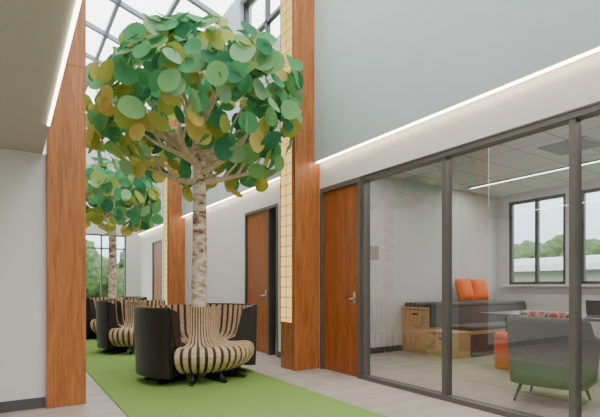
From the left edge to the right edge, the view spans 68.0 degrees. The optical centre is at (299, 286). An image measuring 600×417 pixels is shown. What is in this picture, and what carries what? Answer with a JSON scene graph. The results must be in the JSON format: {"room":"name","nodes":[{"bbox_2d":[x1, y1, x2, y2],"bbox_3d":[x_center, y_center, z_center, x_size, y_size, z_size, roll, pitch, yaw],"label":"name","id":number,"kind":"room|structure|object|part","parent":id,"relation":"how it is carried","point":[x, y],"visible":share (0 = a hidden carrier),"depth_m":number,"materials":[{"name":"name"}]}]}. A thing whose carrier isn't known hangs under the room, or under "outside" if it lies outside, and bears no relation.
{"room":"lobby","nodes":[
{"label":"lobby","id":0,"kind":"room"},
{"bbox_2d":[0,148,45,406],"bbox_3d":[-3.853,-0.060,3.425,3.300,2.420,0.150,0,0,-33],"label":"wall","id":1,"kind":"structure","parent":0,"point":[22,173],"depth_m":4.16,"materials":[{"name":"white paint"}]},
{"bbox_2d":[0,397,44,412],"bbox_3d":[-3.812,1.100,3.353,3.290,0.100,0.015,0,0,-33],"label":"baseboard","id":2,"kind":"structure","parent":1,"relation":"attached to","point":[32,403],"depth_m":4.15,"materials":[{"name":"rubber"}]},
{"bbox_2d":[0,0,81,153],"bbox_3d":[-1.703,-1.356,0.111,3.270,0.188,8.050,0,0,-33],"label":"ceiling soffit","id":3,"kind":"structure","parent":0,"point":[36,36],"depth_m":2.54,"materials":[{"name":"paint"}]},
{"bbox_2d":[86,127,139,296],"bbox_3d":[-6.746,-2.150,14.198,3.450,6.600,0.150,0,0,-33],"label":"wall","id":4,"kind":"structure","parent":0,"point":[132,241],"depth_m":14.81,"materials":[{"name":"grey paint"}]},
{"bbox_2d":[86,233,125,296],"bbox_3d":[-6.827,-0.550,14.139,2.450,2.300,0.080,0,0,-33],"label":"frame","id":5,"kind":"object","parent":4,"relation":"attached to","point":[100,235],"visible":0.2,"depth_m":14.40,"materials":[{"name":"metal"}]},
{"bbox_2d":[164,142,166,304],"bbox_3d":[-3.331,-2.330,11.048,0.015,5.640,0.300,0,0,-33],"label":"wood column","id":6,"kind":"structure","parent":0,"point":[164,142],"depth_m":10.98,"materials":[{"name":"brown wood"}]},
{"bbox_2d":[281,0,291,322],"bbox_3d":[-0.184,-2.330,6.236,0.015,5.640,0.300,0,0,-33],"label":"tile panel","id":7,"kind":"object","parent":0,"point":[286,5],"depth_m":6.23,"materials":[{"name":"beige tile"}]},
{"bbox_2d":[0,351,599,416],"bbox_3d":[-0.937,1.200,6.915,12.000,0.100,18.600,0,0,-33],"label":"floor","id":8,"kind":"structure","parent":0,"point":[475,378],"depth_m":4.90,"materials":[{"name":"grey wood"}]},
{"bbox_2d":[44,0,85,408],"bbox_3d":[-2.351,-2.150,4.449,0.335,6.600,0.380,0,0,-33],"label":"cladding","id":9,"kind":"object","parent":8,"relation":"on","point":[65,145],"visible":0.74,"depth_m":4.30,"materials":[{"name":"brown wood"}]},
{"bbox_2d":[168,106,184,304],"bbox_3d":[-3.147,-2.150,11.157,0.415,6.600,0.380,0,0,-33],"label":"wood cladding","id":10,"kind":"object","parent":8,"relation":"on","point":[176,222],"visible":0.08,"depth_m":10.98,"materials":[{"name":"brown wood"}]},
{"bbox_2d":[163,162,167,304],"bbox_3d":[-3.334,-2.330,11.047,0.021,5.660,0.330,0,0,-33],"label":"trim","id":11,"kind":"structure","parent":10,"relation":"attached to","point":[165,162],"depth_m":11.04,"materials":[{"name":"beige tile"}]},
{"bbox_2d":[86,338,386,416],"bbox_3d":[-2.382,1.144,6.986,1.900,0.012,16.300,0,0,-33],"label":"carpet runner","id":12,"kind":"object","parent":8,"relation":"on","point":[256,394],"visible":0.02,"depth_m":4.62,"materials":[{"name":"green carpet"}]},
{"bbox_2d":[86,296,146,338],"bbox_3d":[-4.357,0.686,10.308,1.532,0.903,1.484,0,0,-8],"label":"bench","id":13,"kind":"object","parent":12,"relation":"on","point":[90,302],"visible":0.17,"depth_m":9.70,"materials":[{"name":"black leather"}]},
{"bbox_2d":[86,157,162,297],"bbox_3d":[-4.379,-0.925,10.260,2.371,4.122,2.426,0,0,-33],"label":"artificial tree","id":14,"kind":"object","parent":12,"relation":"on","point":[112,209],"visible":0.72,"depth_m":9.67,"materials":[{"name":"green plastic"}]},
{"bbox_2d":[96,299,164,354],"bbox_3d":[-3.003,0.686,7.993,1.210,0.903,1.171,0,0,-21],"label":"bench","id":15,"kind":"object","parent":12,"relation":"on","point":[114,318],"visible":0.59,"depth_m":7.55,"materials":[{"name":"beige wood"}]},
{"bbox_2d":[86,11,303,375],"bbox_3d":[-1.371,-1.076,5.720,2.501,4.424,3.038,0,0,-38],"label":"artificial tree","id":16,"kind":"object","parent":12,"relation":"on","point":[170,72],"visible":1,"depth_m":4.99,"materials":[{"name":"green plastic"}]},
{"bbox_2d":[134,303,256,385],"bbox_3d":[-1.322,0.686,5.757,1.532,0.903,1.484,0,0,-13],"label":"bench","id":17,"kind":"object","parent":12,"relation":"on","point":[172,342],"visible":0.99,"depth_m":5.29,"materials":[{"name":"brown wood"}]},
{"bbox_2d":[281,0,318,370],"bbox_3d":[0.000,-2.150,6.345,0.415,6.600,0.380,0,0,-33],"label":"wood cladding","id":18,"kind":"object","parent":8,"relation":"on","point":[299,339],"visible":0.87,"depth_m":6.19,"materials":[{"name":"brown wood"}]},
{"bbox_2d":[280,0,293,323],"bbox_3d":[-0.187,-2.330,6.234,0.021,5.660,0.330,0,0,-33],"label":"trim","id":19,"kind":"structure","parent":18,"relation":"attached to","point":[280,0],"depth_m":6.10,"materials":[{"name":"beige tile"}]},
{"bbox_2d":[402,300,525,358],"bbox_3d":[3.396,0.715,8.350,2.936,0.870,1.200,0,0,-33],"label":"storage bench","id":20,"kind":"object","parent":8,"relation":"on","point":[473,333],"visible":0.75,"depth_m":7.69,"materials":[{"name":"brown wood"}]},
{"bbox_2d":[454,278,473,300],"bbox_3d":[3.200,0.050,8.664,0.460,0.442,0.224,0,0,-36],"label":"cushion","id":21,"kind":"object","parent":20,"relation":"on","point":[464,290],"visible":1,"depth_m":8.56,"materials":[{"name":"fabric"}]},
{"bbox_2d":[468,278,489,300],"bbox_3d":[3.585,0.050,8.916,0.460,0.442,0.224,0,0,-26],"label":"cushion","id":22,"kind":"object","parent":20,"relation":"on","point":[479,286],"visible":0.85,"depth_m":8.83,"materials":[{"name":"fabric"}]},
{"bbox_2d":[452,321,505,330],"bbox_3d":[3.311,0.695,7.936,1.530,0.070,0.520,0,0,-33],"label":"cushion","id":23,"kind":"object","parent":20,"relation":"on","point":[461,325],"depth_m":7.67,"materials":[{"name":"grey fabric"}]},
{"bbox_2d":[494,332,509,369],"bbox_3d":[2.929,0.895,6.301,0.335,0.510,0.335,0,0,-33],"label":"pouf","id":24,"kind":"object","parent":8,"relation":"on","point":[501,351],"visible":0.59,"depth_m":6.20,"materials":[{"name":"fabric"}]},
{"bbox_2d":[479,310,599,331],"bbox_3d":[4.125,0.775,6.162,1.350,0.750,2.800,0,0,-33],"label":"meeting table","id":25,"kind":"object","parent":8,"relation":"on","point":[585,316],"visible":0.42,"depth_m":6.72,"materials":[{"name":"laminate"}]},
{"bbox_2d":[585,300,599,315],"bbox_3d":[4.205,0.291,6.208,0.287,0.214,0.320,0,0,-43],"label":"laptop","id":26,"kind":"object","parent":25,"relation":"on","point":[592,306],"visible":1,"depth_m":6.18,"materials":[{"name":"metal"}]},
{"bbox_2d":[519,310,568,317],"bbox_3d":[3.189,0.727,5.611,0.700,0.854,0.660,0,0,-33],"label":"patterned armchair","id":27,"kind":"object","parent":8,"relation":"on","point":[521,313],"visible":0.11,"depth_m":5.36,"materials":[{"name":"fabric"}]},
{"bbox_2d":[507,316,599,400],"bbox_3d":[2.550,0.722,4.506,0.740,0.864,0.740,0,0,43],"label":"armchair","id":28,"kind":"object","parent":8,"relation":"on","point":[538,347],"visible":0.77,"depth_m":4.25,"materials":[{"name":"grey fabric"}]},
{"bbox_3d":[2.214,1.044,4.504,0.112,0.221,0.035,0,0,-6],"label":"leg","id":29,"kind":"part","parent":28,"relation":"part of","materials":[{"name":"black metal"}]},
{"bbox_3d":[2.914,1.044,4.537,0.113,0.221,0.034,0,0,-6],"label":"leg","id":30,"kind":"part","parent":28,"relation":"part of","materials":[{"name":"metal"}]},
{"bbox_2d":[137,0,599,234],"bbox_3d":[-0.307,-3.600,7.267,0.260,3.700,18.500,0,0,-33],"label":"wall","id":31,"kind":"structure","parent":0,"point":[381,67],"depth_m":4.75,"materials":[{"name":"grey paint"}]},
{"bbox_2d":[86,0,220,110],"bbox_3d":[-1.768,-6.088,6.312,3.750,1.235,18.700,0,0,-33],"label":"skylight","id":32,"kind":"object","parent":31,"relation":"on","point":[106,35],"visible":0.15,"depth_m":9.81,"materials":[{"name":"grey metal"}]},
{"bbox_2d":[244,0,279,37],"bbox_3d":[-0.553,-4.650,7.643,0.080,1.300,1.700,0,0,-33],"label":"frame","id":33,"kind":"object","parent":31,"relation":"attached to","point":[269,18],"visible":0.32,"depth_m":7.63,"materials":[{"name":"grey metal"}]},
{"bbox_2d":[138,47,599,234],"bbox_3d":[-0.504,-1.742,7.377,0.028,0.015,17.900,0,0,-33],"label":"led strip","id":34,"kind":"object","parent":31,"relation":"attached to","point":[598,48],"visible":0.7,"depth_m":4.25,"materials":[{"name":"white plastic"}]},
{"bbox_2d":[140,52,599,367],"bbox_3d":[-0.290,-0.300,7.278,0.120,2.900,18.500,0,0,-33],"label":"wall","id":35,"kind":"structure","parent":0,"point":[576,84],"depth_m":5.14,"materials":[{"name":"white paint"}]},
{"bbox_2d":[152,239,161,299],"bbox_3d":[-4.217,-0.110,13.253,0.171,2.520,1.000,0,0,-33],"label":"door","id":36,"kind":"structure","parent":35,"relation":"in","point":[158,241],"depth_m":13.60,"materials":[{"name":"metal"}]},
{"bbox_2d":[154,242,160,299],"bbox_3d":[-4.218,-0.088,13.252,0.045,2.456,0.894,0,0,-33],"label":"door leaf","id":37,"kind":"structure","parent":36,"relation":"attached to","point":[157,246],"depth_m":13.25,"materials":[{"name":"brown wood"}]},
{"bbox_2d":[245,203,277,356],"bbox_3d":[-0.654,-0.110,7.805,0.171,2.520,1.220,0,0,-33],"label":"door","id":38,"kind":"structure","parent":35,"relation":"in","point":[272,210],"depth_m":7.55,"materials":[{"name":"metal"}]},
{"bbox_2d":[247,210,266,352],"bbox_3d":[-0.738,-0.088,7.929,0.045,2.456,0.814,0,0,-33],"label":"door leaf","id":39,"kind":"structure","parent":38,"relation":"attached to","point":[256,223],"depth_m":7.88,"materials":[{"name":"brown wood"}]},
{"bbox_2d":[320,177,361,378],"bbox_3d":[0.561,-0.110,5.947,0.171,2.520,0.860,0,0,-33],"label":"door","id":40,"kind":"structure","parent":35,"relation":"in","point":[357,180],"depth_m":5.73,"materials":[{"name":"metal"}]},
{"bbox_2d":[324,183,357,376],"bbox_3d":[0.560,-0.088,5.946,0.045,2.456,0.754,0,0,-33],"label":"door leaf","id":41,"kind":"structure","parent":40,"relation":"attached to","point":[340,205],"depth_m":5.93,"materials":[{"name":"brown wood"}]},
{"bbox_2d":[353,292,355,303],"bbox_3d":[0.697,0.140,5.689,0.007,0.160,0.050,0,0,-33],"label":"lock plate","id":42,"kind":"object","parent":41,"relation":"attached to","point":[354,293],"visible":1,"depth_m":5.68,"materials":[{"name":"metal"}]},
{"bbox_2d":[320,101,599,189],"bbox_3d":[2.474,-1.377,2.933,0.008,0.015,8.000,0,0,-33],"label":"trim","id":43,"kind":"structure","parent":35,"relation":"attached to","point":[597,102],"depth_m":4.11,"materials":[{"name":"metal"}]},
{"bbox_2d":[361,103,599,416],"bbox_3d":[2.216,-0.110,3.445,0.120,2.520,5.140,0,0,-33],"label":"mullions","id":44,"kind":"object","parent":35,"relation":"attached to","point":[574,119],"visible":1,"depth_m":4.18,"materials":[{"name":"metal"}]},
{"bbox_2d":[370,177,497,347],"bbox_3d":[2.127,-0.400,8.351,5.100,3.100,0.150,0,0,-33],"label":"wall room","id":45,"kind":"structure","parent":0,"point":[406,216],"depth_m":8.30,"materials":[{"name":"white paint"}]},
{"bbox_2d":[370,246,378,258],"bbox_3d":[1.277,-0.595,7.695,0.220,0.230,0.017,0,0,-33],"label":"wall sign","id":46,"kind":"object","parent":45,"relation":"attached to","point":[374,250],"depth_m":7.69,"materials":[{"name":"beige plastic"}]},
{"bbox_2d":[370,345,401,353],"bbox_3d":[2.172,1.100,8.281,5.100,0.100,0.015,0,0,-33],"label":"baseboard","id":47,"kind":"structure","parent":45,"relation":"attached to","point":[396,347],"depth_m":7.85,"materials":[{"name":"rubber"}]},
{"bbox_2d":[389,115,599,196],"bbox_3d":[4.157,-2.000,5.437,5.190,0.100,7.250,0,0,-33],"label":"ceiling","id":48,"kind":"structure","parent":0,"point":[518,157],"depth_m":7.26,"materials":[{"name":"white tile"}]},
{"bbox_2d":[468,159,599,188],"bbox_3d":[4.519,-1.940,6.958,0.120,0.020,4.300,0,0,-33],"label":"ceiling light","id":49,"kind":"object","parent":48,"relation":"attached to","point":[598,160],"depth_m":7.71,"materials":[{"name":"white plastic"}]},
{"bbox_2d":[537,136,599,155],"bbox_3d":[3.744,-1.939,6.152,0.600,0.022,0.600,0,0,-33],"label":"ceiling vent","id":50,"kind":"object","parent":48,"relation":"in","point":[560,148],"visible":0.82,"depth_m":6.13,"materials":[{"name":"metal"}]},
{"bbox_2d":[498,179,599,338],"bbox_3d":[6.225,-0.400,6.879,0.150,3.100,7.100,0,0,-33],"label":"wall","id":51,"kind":"structure","parent":0,"point":[543,298],"depth_m":8.94,"materials":[{"name":"white paint"}]},
{"bbox_2d":[509,193,565,284],"bbox_3d":[4.815,-0.925,9.027,0.080,1.750,1.160,0,0,-33],"label":"frame","id":52,"kind":"object","parent":51,"relation":"attached to","point":[536,200],"visible":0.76,"depth_m":9.02,"materials":[{"name":"grey metal"}]},
{"bbox_2d":[501,284,599,286],"bbox_3d":[5.468,-0.030,7.817,0.110,0.040,4.100,0,0,-33],"label":"trim","id":53,"kind":"structure","parent":51,"relation":"attached to","point":[535,285],"depth_m":8.77,"materials":[{"name":"white paint"}]},
{"bbox_2d":[582,187,599,283],"bbox_3d":[5.950,-0.925,7.290,0.080,1.750,2.490,0,0,-33],"label":"frame","id":54,"kind":"object","parent":51,"relation":"attached to","point":[584,192],"visible":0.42,"depth_m":8.28,"materials":[{"name":"grey metal"}]},
{"label":"outside","id":55,"kind":"structure","parent":0,"visible":0},
{"bbox_3d":[0.160,1.425,18.027,140.000,0.250,150.000,0,0,-33],"label":"ground","id":56,"kind":"structure","parent":55,"visible":0},
{"bbox_2d":[86,239,123,297],"bbox_3d":[-14.616,-0.833,37.170,33.790,6.437,7.410,0,0,-36],"label":"hedgerow","id":57,"kind":"object","parent":56,"relation":"on","point":[92,255],"visible":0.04,"depth_m":33.92,"materials":[{"name":"green plant"}]},
{"bbox_2d":[514,255,599,281],"bbox_3d":[13.841,-0.220,28.168,7.200,3.060,17.000,0,0,-33],"label":"neighboring building","id":58,"kind":"structure","parent":56,"relation":"on","point":[551,268],"depth_m":23.65,"materials":[{"name":"concrete"}]},
{"bbox_2d":[514,234,599,258],"bbox_3d":[25.955,-1.201,33.204,7.822,7.199,43.393,0,0,-38],"label":"hedgerow","id":59,"kind":"object","parent":56,"relation":"on","point":[553,247],"visible":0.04,"depth_m":38.01,"materials":[{"name":"green plant"}]}
]}

